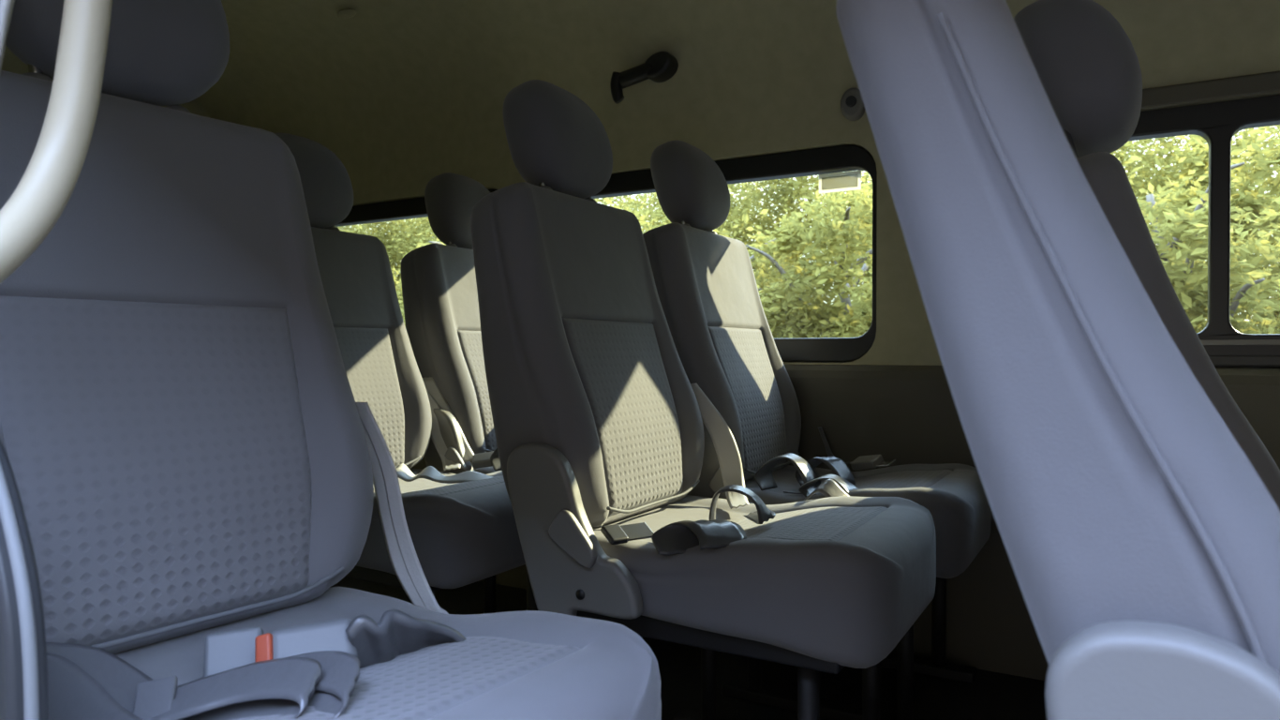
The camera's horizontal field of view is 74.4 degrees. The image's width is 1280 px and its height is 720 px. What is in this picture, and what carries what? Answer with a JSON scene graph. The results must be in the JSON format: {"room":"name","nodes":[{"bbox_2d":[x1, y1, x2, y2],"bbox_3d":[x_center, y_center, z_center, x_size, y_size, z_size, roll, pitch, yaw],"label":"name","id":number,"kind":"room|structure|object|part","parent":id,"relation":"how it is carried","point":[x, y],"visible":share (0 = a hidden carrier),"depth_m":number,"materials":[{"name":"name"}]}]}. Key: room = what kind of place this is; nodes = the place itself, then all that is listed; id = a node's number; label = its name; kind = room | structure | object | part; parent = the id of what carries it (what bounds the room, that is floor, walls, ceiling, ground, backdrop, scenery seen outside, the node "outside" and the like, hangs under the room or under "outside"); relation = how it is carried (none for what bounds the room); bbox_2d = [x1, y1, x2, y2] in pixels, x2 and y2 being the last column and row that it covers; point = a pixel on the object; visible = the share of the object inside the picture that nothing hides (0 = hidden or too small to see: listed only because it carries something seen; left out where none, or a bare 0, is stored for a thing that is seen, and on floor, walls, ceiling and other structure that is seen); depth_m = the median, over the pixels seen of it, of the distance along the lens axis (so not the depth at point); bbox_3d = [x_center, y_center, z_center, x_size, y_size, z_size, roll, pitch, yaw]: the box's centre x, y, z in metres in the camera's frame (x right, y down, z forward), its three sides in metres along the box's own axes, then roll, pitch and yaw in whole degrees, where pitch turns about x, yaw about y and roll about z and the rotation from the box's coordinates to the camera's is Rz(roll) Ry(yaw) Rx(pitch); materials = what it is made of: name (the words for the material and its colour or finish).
{"room":"vehicle interior","nodes":[
{"label":"vehicle interior","id":0,"kind":"room"},
{"bbox_2d":[0,45,209,117],"bbox_3d":[-1.888,-0.163,2.278,0.050,1.720,1.860,0,1,30],"label":"wall","id":1,"kind":"structure","parent":0,"point":[11,63],"depth_m":2.41,"materials":[{"name":"plastic"}]},
{"bbox_2d":[329,577,1047,719],"bbox_3d":[0.070,0.679,1.127,4.500,0.060,1.790,0,1,30],"label":"floor","id":2,"kind":"structure","parent":0,"point":[992,695],"depth_m":1.67,"materials":[{"name":"plastic"}]},
{"bbox_2d":[0,0,661,719],"bbox_3d":[-0.345,0.097,0.700,0.650,1.116,0.468,0,1,35],"label":"seat","id":3,"kind":"object","parent":2,"relation":"on","point":[185,457],"visible":0.84,"depth_m":0.78,"materials":[{"name":"fabric"}]},
{"bbox_3d":[-0.406,0.146,0.495,0.202,0.298,0.007,0,1,30],"label":"edge trim","id":4,"kind":"part","parent":3,"relation":"part of","materials":[{"name":"grey plastic"}]},
{"bbox_3d":[-0.577,-0.276,0.806,0.028,0.091,0.012,0,1,35],"label":"headrest post","id":5,"kind":"part","parent":3,"relation":"part of","materials":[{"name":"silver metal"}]},
{"bbox_3d":[-0.437,0.093,0.791,0.077,0.296,0.280,0,1,35],"label":"panel","id":6,"kind":"part","parent":3,"relation":"part of","materials":[{"name":"grey fabric"}]},
{"bbox_3d":[-0.493,0.004,0.829,0.235,0.537,0.424,0,1,35],"label":"backrest","id":7,"kind":"part","parent":3,"relation":"part of","materials":[{"name":"fabric"}]},
{"bbox_2d":[45,625,360,719],"bbox_3d":[-0.331,0.241,0.599,0.293,0.059,0.199,0,1,30],"label":"belt","id":8,"kind":"object","parent":3,"relation":"on","point":[85,682],"visible":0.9,"depth_m":0.60,"materials":[{"name":"grey fabric"}]},
{"bbox_2d":[254,609,466,668],"bbox_3d":[-0.216,0.245,0.698,0.190,0.081,0.050,0,1,-30],"label":"belt","id":9,"kind":"object","parent":3,"relation":"on","point":[397,632],"visible":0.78,"depth_m":0.68,"materials":[{"name":"grey fabric"}]},
{"bbox_2d":[113,586,661,719],"bbox_3d":[-0.254,0.301,0.665,0.458,0.151,0.424,0,1,35],"label":"cushion","id":10,"kind":"object","parent":3,"relation":"on","point":[525,664],"depth_m":0.69,"materials":[{"name":"fabric"}]},
{"bbox_2d":[355,401,448,613],"bbox_3d":[-0.275,0.348,0.978,0.179,0.598,0.023,0,1,30],"label":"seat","id":11,"kind":"object","parent":3,"relation":"attached to","point":[406,564],"visible":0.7,"depth_m":0.99,"materials":[{"name":"grey fabric"}]},
{"bbox_3d":[-0.219,0.253,0.640,0.223,0.038,0.285,0,1,35],"label":"cushion panel","id":12,"kind":"part","parent":3,"relation":"part of","materials":[{"name":"grey fabric"}]},
{"bbox_2d":[274,132,538,610],"bbox_3d":[-0.493,0.086,1.621,0.664,1.113,0.468,0,1,30],"label":"seat","id":13,"kind":"object","parent":2,"relation":"on","point":[464,533],"visible":0.28,"depth_m":1.73,"materials":[{"name":"fabric"}]},
{"bbox_3d":[-0.587,0.081,1.700,0.077,0.296,0.280,0,1,30],"label":"panel","id":14,"kind":"part","parent":13,"relation":"part of","materials":[{"name":"grey fabric"}]},
{"bbox_3d":[-0.646,-0.008,1.733,0.235,0.537,0.424,0,1,30],"label":"backrest","id":15,"kind":"part","parent":13,"relation":"part of","materials":[{"name":"fabric"}]},
{"bbox_3d":[-0.405,0.354,1.598,0.380,0.030,0.380,0,1,30],"label":"seat frame","id":16,"kind":"part","parent":13,"relation":"part of","materials":[{"name":"black metal"}]},
{"bbox_2d":[356,468,525,588],"bbox_3d":[-0.393,0.288,1.590,0.458,0.151,0.424,0,1,30],"label":"cushion","id":17,"kind":"object","parent":13,"relation":"on","point":[464,533],"depth_m":1.37,"materials":[{"name":"fabric"}]},
{"bbox_2d":[395,462,492,482],"bbox_3d":[-0.414,0.220,1.626,0.253,0.034,0.060,0,1,4],"label":"belt","id":18,"kind":"object","parent":13,"relation":"on","point":[403,471],"visible":0.69,"depth_m":1.62,"materials":[{"name":"grey fabric"}]},
{"bbox_2d":[422,376,474,470],"bbox_3d":[-0.447,0.138,1.885,0.197,0.198,0.081,1,1,44],"label":"belt","id":19,"kind":"object","parent":13,"relation":"on","point":[437,400],"visible":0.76,"depth_m":1.88,"materials":[{"name":"grey fabric"}]},
{"bbox_3d":[-0.356,0.241,1.568,0.223,0.038,0.285,0,1,30],"label":"cushion panel","id":20,"kind":"part","parent":13,"relation":"part of","materials":[{"name":"grey fabric"}]},
{"bbox_3d":[-0.209,0.493,1.659,0.028,0.260,0.028,0,1,30],"label":"leg","id":21,"kind":"part","parent":13,"relation":"part of","materials":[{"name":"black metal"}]},
{"bbox_2d":[400,172,500,613],"bbox_3d":[-0.236,0.082,2.011,0.664,1.113,0.468,0,1,30],"label":"seat","id":22,"kind":"object","parent":2,"relation":"on","point":[439,292],"visible":0.25,"depth_m":1.97,"materials":[{"name":"fabric"}]},
{"bbox_3d":[-0.388,-0.012,2.124,0.235,0.537,0.424,0,1,30],"label":"backrest","id":23,"kind":"part","parent":22,"relation":"part of","materials":[{"name":"fabric"}]},
{"bbox_3d":[-0.403,0.228,1.846,0.074,0.074,0.013,0,1,30],"label":"recliner lever","id":24,"kind":"part","parent":22,"relation":"part of","materials":[{"name":"grey plastic"}]},
{"bbox_3d":[-0.329,0.077,2.090,0.077,0.296,0.280,0,1,30],"label":"panel","id":25,"kind":"part","parent":22,"relation":"part of","materials":[{"name":"grey fabric"}]},
{"bbox_2d":[470,461,500,474],"bbox_3d":[-0.135,0.284,1.981,0.458,0.151,0.424,0,1,30],"label":"cushion","id":26,"kind":"object","parent":22,"relation":"on","point":[487,469],"depth_m":1.88,"materials":[{"name":"fabric"}]},
{"bbox_2d":[471,447,501,470],"bbox_3d":[-0.258,0.208,1.836,0.216,0.067,0.089,0,1,-6],"label":"belt","id":27,"kind":"object","parent":22,"relation":"on","point":[489,458],"visible":0.13,"depth_m":1.84,"materials":[{"name":"grey fabric"}]},
{"bbox_3d":[-0.344,0.491,1.930,0.028,0.260,0.028,0,1,30],"label":"leg","id":28,"kind":"part","parent":22,"relation":"part of","materials":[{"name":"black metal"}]},
{"bbox_2d":[470,79,936,719],"bbox_3d":[0.078,0.089,1.284,0.664,1.113,0.468,0,1,30],"label":"seat","id":29,"kind":"object","parent":2,"relation":"on","point":[598,422],"visible":0.92,"depth_m":1.22,"materials":[{"name":"fabric"}]},
{"bbox_3d":[-0.089,0.235,1.119,0.074,0.074,0.013,0,1,30],"label":"recliner lever","id":30,"kind":"part","parent":29,"relation":"part of","materials":[{"name":"grey plastic"}]},
{"bbox_3d":[-0.075,-0.004,1.397,0.235,0.537,0.424,0,1,30],"label":"backrest","id":31,"kind":"part","parent":29,"relation":"part of","materials":[{"name":"fabric"}]},
{"bbox_3d":[-0.016,0.084,1.363,0.077,0.296,0.280,0,1,30],"label":"panel","id":32,"kind":"part","parent":29,"relation":"part of","materials":[{"name":"grey fabric"}]},
{"bbox_2d":[600,521,653,544],"bbox_3d":[-0.017,0.233,1.139,0.068,0.021,0.033,0,1,-33],"label":"belt","id":33,"kind":"object","parent":29,"relation":"on","point":[616,534],"visible":0.91,"depth_m":1.13,"materials":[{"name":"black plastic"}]},
{"bbox_2d":[651,519,746,555],"bbox_3d":[0.078,0.232,1.097,0.114,0.041,0.084,0,1,-14],"label":"belt","id":34,"kind":"object","parent":29,"relation":"on","point":[676,537],"visible":0.99,"depth_m":1.10,"materials":[{"name":"black fabric"}]},
{"bbox_3d":[0.245,0.635,1.391,0.410,0.021,0.044,0,1,30],"label":"floor rail","id":35,"kind":"part","parent":29,"relation":"part of","materials":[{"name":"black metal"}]},
{"bbox_3d":[0.120,0.495,1.462,0.028,0.260,0.028,0,1,30],"label":"leg","id":36,"kind":"part","parent":29,"relation":"part of","materials":[{"name":"black metal"}]},
{"bbox_3d":[0.166,0.357,1.261,0.380,0.030,0.380,0,1,30],"label":"seat frame","id":37,"kind":"part","parent":29,"relation":"part of","materials":[{"name":"black metal"}]},
{"bbox_2d":[690,383,749,508],"bbox_3d":[0.143,0.142,1.476,0.076,0.198,0.205,0,1,-23],"label":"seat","id":38,"kind":"object","parent":29,"relation":"on","point":[723,440],"visible":0.82,"depth_m":1.50,"materials":[{"name":"grey"}]},
{"bbox_2d":[708,484,775,523],"bbox_3d":[0.157,0.215,1.228,0.087,0.068,0.132,0,1,30],"label":"belt","id":39,"kind":"object","parent":29,"relation":"on","point":[763,513],"visible":0.91,"depth_m":1.19,"materials":[{"name":"grey fabric"}]},
{"bbox_2d":[592,494,936,668],"bbox_3d":[0.178,0.292,1.254,0.458,0.151,0.424,0,1,30],"label":"cushion","id":40,"kind":"object","parent":29,"relation":"on","point":[829,582],"depth_m":1.06,"materials":[{"name":"fabric"}]},
{"bbox_3d":[0.212,0.499,1.063,0.028,0.260,0.028,0,1,30],"label":"leg","id":41,"kind":"part","parent":29,"relation":"part of","materials":[{"name":"black metal"}]},
{"bbox_3d":[0.215,0.244,1.232,0.223,0.038,0.285,0,1,30],"label":"cushion panel","id":42,"kind":"part","parent":29,"relation":"part of","materials":[{"name":"grey fabric"}]},
{"bbox_3d":[0.362,0.497,1.322,0.028,0.260,0.028,0,1,30],"label":"leg","id":43,"kind":"part","parent":29,"relation":"part of","materials":[{"name":"black metal"}]},
{"bbox_2d":[642,140,991,719],"bbox_3d":[0.326,0.086,1.683,0.664,1.113,0.468,0,1,30],"label":"seat","id":44,"kind":"object","parent":2,"relation":"on","point":[705,279],"visible":0.6,"depth_m":1.67,"materials":[{"name":"fabric"}]},
{"bbox_3d":[0.159,0.231,1.519,0.074,0.074,0.013,0,1,30],"label":"recliner lever","id":45,"kind":"part","parent":44,"relation":"part of","materials":[{"name":"grey plastic"}]},
{"bbox_3d":[0.173,-0.008,1.796,0.235,0.537,0.424,0,1,30],"label":"backrest","id":46,"kind":"part","parent":44,"relation":"part of","materials":[{"name":"fabric"}]},
{"bbox_3d":[0.232,0.080,1.763,0.077,0.296,0.280,0,1,30],"label":"panel","id":47,"kind":"part","parent":44,"relation":"part of","materials":[{"name":"grey fabric"}]},
{"bbox_3d":[0.218,0.494,1.602,0.028,0.260,0.028,0,1,30],"label":"leg","id":48,"kind":"part","parent":44,"relation":"part of","materials":[{"name":"black metal"}]},
{"bbox_2d":[754,453,857,500],"bbox_3d":[0.300,0.210,1.518,0.204,0.069,0.206,0,1,30],"label":"belt","id":49,"kind":"object","parent":44,"relation":"on","point":[839,484],"visible":0.82,"depth_m":1.55,"materials":[{"name":"black fabric"}]},
{"bbox_3d":[0.343,0.633,1.531,0.410,0.021,0.044,0,1,30],"label":"floor rail","id":50,"kind":"part","parent":44,"relation":"part of","materials":[{"name":"black metal"}]},
{"bbox_2d":[818,426,895,470],"bbox_3d":[0.446,0.190,1.789,0.046,0.077,0.251,0,1,-22],"label":"belt","id":51,"kind":"object","parent":44,"relation":"attached to","point":[865,462],"visible":0.77,"depth_m":1.73,"materials":[{"name":"grey fabric"}]},
{"bbox_2d":[744,462,991,578],"bbox_3d":[0.426,0.288,1.653,0.458,0.151,0.424,0,1,30],"label":"cushion","id":52,"kind":"object","parent":44,"relation":"on","point":[954,494],"depth_m":1.50,"materials":[{"name":"fabric"}]},
{"bbox_3d":[0.463,0.240,1.631,0.223,0.038,0.285,0,1,30],"label":"cushion panel","id":53,"kind":"part","parent":44,"relation":"part of","materials":[{"name":"grey fabric"}]},
{"bbox_3d":[0.460,0.495,1.462,0.028,0.260,0.028,0,1,30],"label":"leg","id":54,"kind":"part","parent":44,"relation":"part of","materials":[{"name":"black metal"}]},
{"bbox_3d":[0.493,0.631,1.791,0.410,0.021,0.044,0,1,30],"label":"floor rail","id":55,"kind":"part","parent":44,"relation":"part of","materials":[{"name":"black metal"}]},
{"bbox_3d":[0.610,0.493,1.722,0.028,0.260,0.028,0,1,30],"label":"leg","id":56,"kind":"part","parent":44,"relation":"part of","materials":[{"name":"black metal"}]},
{"bbox_2d":[836,0,1279,719],"bbox_3d":[0.466,0.095,0.474,0.749,1.078,0.475,0,1,30],"label":"seat","id":57,"kind":"object","parent":2,"relation":"on","point":[1141,540],"visible":1,"depth_m":0.41,"materials":[{"name":"fabric"}]},
{"bbox_2d":[1013,0,1279,510],"bbox_3d":[0.770,0.117,0.901,0.692,1.125,0.471,0,1,30],"label":"seat","id":58,"kind":"object","parent":2,"relation":"on","point":[1087,66],"visible":0.27,"depth_m":0.95,"materials":[{"name":"fabric"}]},
{"bbox_3d":[0.511,-0.236,0.996,0.035,0.090,0.012,0,1,30],"label":"headrest post","id":59,"kind":"part","parent":58,"relation":"part of","materials":[{"name":"black metal"}]},
{"bbox_3d":[0.612,0.040,1.016,0.267,0.532,0.424,0,1,30],"label":"backrest","id":60,"kind":"part","parent":58,"relation":"part of","materials":[{"name":"fabric"}]},
{"bbox_2d":[194,0,1279,184],"bbox_3d":[0.082,-0.781,1.134,4.500,0.460,1.860,0,1,30],"label":"ceiling","id":61,"kind":"structure","parent":0,"point":[392,88],"depth_m":2.21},
{"bbox_2d":[337,9,356,18],"bbox_3d":[-0.792,-0.935,2.278,0.070,0.015,0.026,0,1,30],"label":"ceiling fitting","id":62,"kind":"object","parent":61,"relation":"attached to","point":[345,13],"visible":1,"depth_m":2.27,"materials":[{"name":"beige plastic"}]},
{"bbox_2d":[610,51,678,104],"bbox_3d":[0.010,-0.703,2.112,0.173,0.110,0.063,0,1,30],"label":"bracket","id":63,"kind":"object","parent":61,"relation":"attached to","point":[661,66],"visible":1,"depth_m":2.09,"materials":[{"name":"black plastic"}]},
{"bbox_3d":[-0.006,-0.713,2.107,0.103,0.059,0.036,0,1,30],"label":"arm","id":64,"kind":"part","parent":63,"relation":"part of","materials":[{"name":"black plastic"}]},
{"bbox_2d":[840,87,865,120],"bbox_3d":[0.478,-0.574,1.892,0.056,0.072,0.040,0,1,30],"label":"anchor","id":65,"kind":"object","parent":61,"relation":"attached to","point":[852,105],"visible":0.94,"depth_m":1.88,"materials":[{"name":"grey plastic"}]},
{"bbox_2d":[351,52,1279,365],"bbox_3d":[0.528,0.051,1.915,4.500,1.220,0.045,0,1,30],"label":"wall","id":66,"kind":"structure","parent":0,"point":[904,334],"depth_m":1.89,"materials":[{"name":"plastic"}]},
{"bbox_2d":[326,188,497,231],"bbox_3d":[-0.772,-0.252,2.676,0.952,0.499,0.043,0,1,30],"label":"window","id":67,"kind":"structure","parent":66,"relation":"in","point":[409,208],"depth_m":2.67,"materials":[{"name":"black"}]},
{"bbox_2d":[591,144,877,361],"bbox_3d":[0.126,-0.247,2.157,0.966,0.499,0.043,0,1,30],"label":"window","id":68,"kind":"structure","parent":66,"relation":"in","point":[846,157],"depth_m":1.98,"materials":[{"name":"black"}]},
{"bbox_2d":[818,170,861,193],"bbox_3d":[0.467,-0.416,1.972,0.100,0.044,0.002,0,1,30],"label":"window sticker","id":69,"kind":"object","parent":68,"relation":"attached to","point":[846,181],"visible":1,"depth_m":1.97,"materials":[{"name":"white paper"}]},
{"bbox_2d":[411,364,1279,680],"bbox_3d":[0.508,0.326,1.884,4.500,0.630,0.035,0,1,30],"label":"trim","id":70,"kind":"structure","parent":66,"relation":"attached to","point":[906,414],"depth_m":1.79,"materials":[{"name":"grey plastic"}]},
{"bbox_2d":[1128,70,1279,368],"bbox_3d":[1.107,-0.253,1.577,1.059,0.536,0.067,0,1,30],"label":"window","id":71,"kind":"structure","parent":66,"relation":"in","point":[1214,111],"depth_m":1.58,"materials":[{"name":"black"}]},
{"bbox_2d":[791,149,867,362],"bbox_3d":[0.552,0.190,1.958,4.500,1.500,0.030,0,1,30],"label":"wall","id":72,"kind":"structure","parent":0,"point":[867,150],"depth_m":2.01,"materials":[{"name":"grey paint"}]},
{"bbox_3d":[-0.366,0.086,0.368,4.500,1.260,0.050,0,1,30],"label":"wall","id":73,"kind":"structure","parent":0,"visible":0},
{"bbox_2d":[0,0,112,282],"bbox_3d":[-0.388,-0.245,0.501,0.130,0.466,0.167,0,1,30],"label":"handle","id":74,"kind":"object","parent":73,"relation":"attached to","point":[52,174],"visible":1,"depth_m":0.54,"materials":[{"name":"beige plastic"}]},
{"bbox_2d":[0,0,14,73],"bbox_3d":[-0.420,-0.240,0.549,0.089,0.251,0.023,0,1,21],"label":"strap","id":75,"kind":"object","parent":74,"relation":"attached to","point":[7,7],"visible":1,"depth_m":0.53,"materials":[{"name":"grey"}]},
{"label":"outside","id":76,"kind":"structure","parent":0,"visible":0},
{"bbox_3d":[-0.245,1.234,14.588,75.000,0.200,65.000,0,1,30],"label":"ground","id":77,"kind":"structure","parent":76,"visible":0},
{"bbox_2d":[342,224,402,298],"bbox_3d":[-4.541,-0.386,11.624,2.749,3.118,2.432,0,1,2],"label":"tree","id":78,"kind":"object","parent":77,"relation":"on","point":[398,282],"visible":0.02,"depth_m":11.97,"materials":[{"name":"green plant"}]},
{"bbox_2d":[398,232,446,326],"bbox_3d":[-1.853,-0.237,10.513,2.617,2.855,2.543,0,1,-20],"label":"tree","id":79,"kind":"object","parent":77,"relation":"on","point":[419,245],"visible":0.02,"depth_m":10.18,"materials":[{"name":"green plant"}]},
{"bbox_2d":[604,193,816,328],"bbox_3d":[0.377,-0.276,8.854,2.679,2.980,2.412,0,1,-13],"label":"tree","id":80,"kind":"object","parent":77,"relation":"on","point":[754,258],"visible":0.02,"depth_m":8.54,"materials":[{"name":"green plant"}]},
{"bbox_2d":[745,171,872,338],"bbox_3d":[2.149,-0.412,8.496,2.938,3.244,2.587,0,1,-25],"label":"tree","id":81,"kind":"object","parent":77,"relation":"on","point":[843,318],"visible":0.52,"depth_m":7.97,"materials":[{"name":"green plant"}]},
{"bbox_2d":[342,124,1279,338],"bbox_3d":[1.561,-1.508,16.082,34.738,7.138,8.057,0,1,30],"label":"foliage","id":82,"kind":"object","parent":77,"relation":"on","point":[400,236],"visible":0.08,"depth_m":14.36,"materials":[{"name":"green plant"}]},
{"bbox_2d":[1117,125,1279,334],"bbox_3d":[4.243,-0.297,6.610,2.649,3.047,2.785,0,1,-10],"label":"tree","id":83,"kind":"object","parent":77,"relation":"on","point":[1183,225],"visible":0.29,"depth_m":5.92,"materials":[{"name":"green plant"}]}
]}

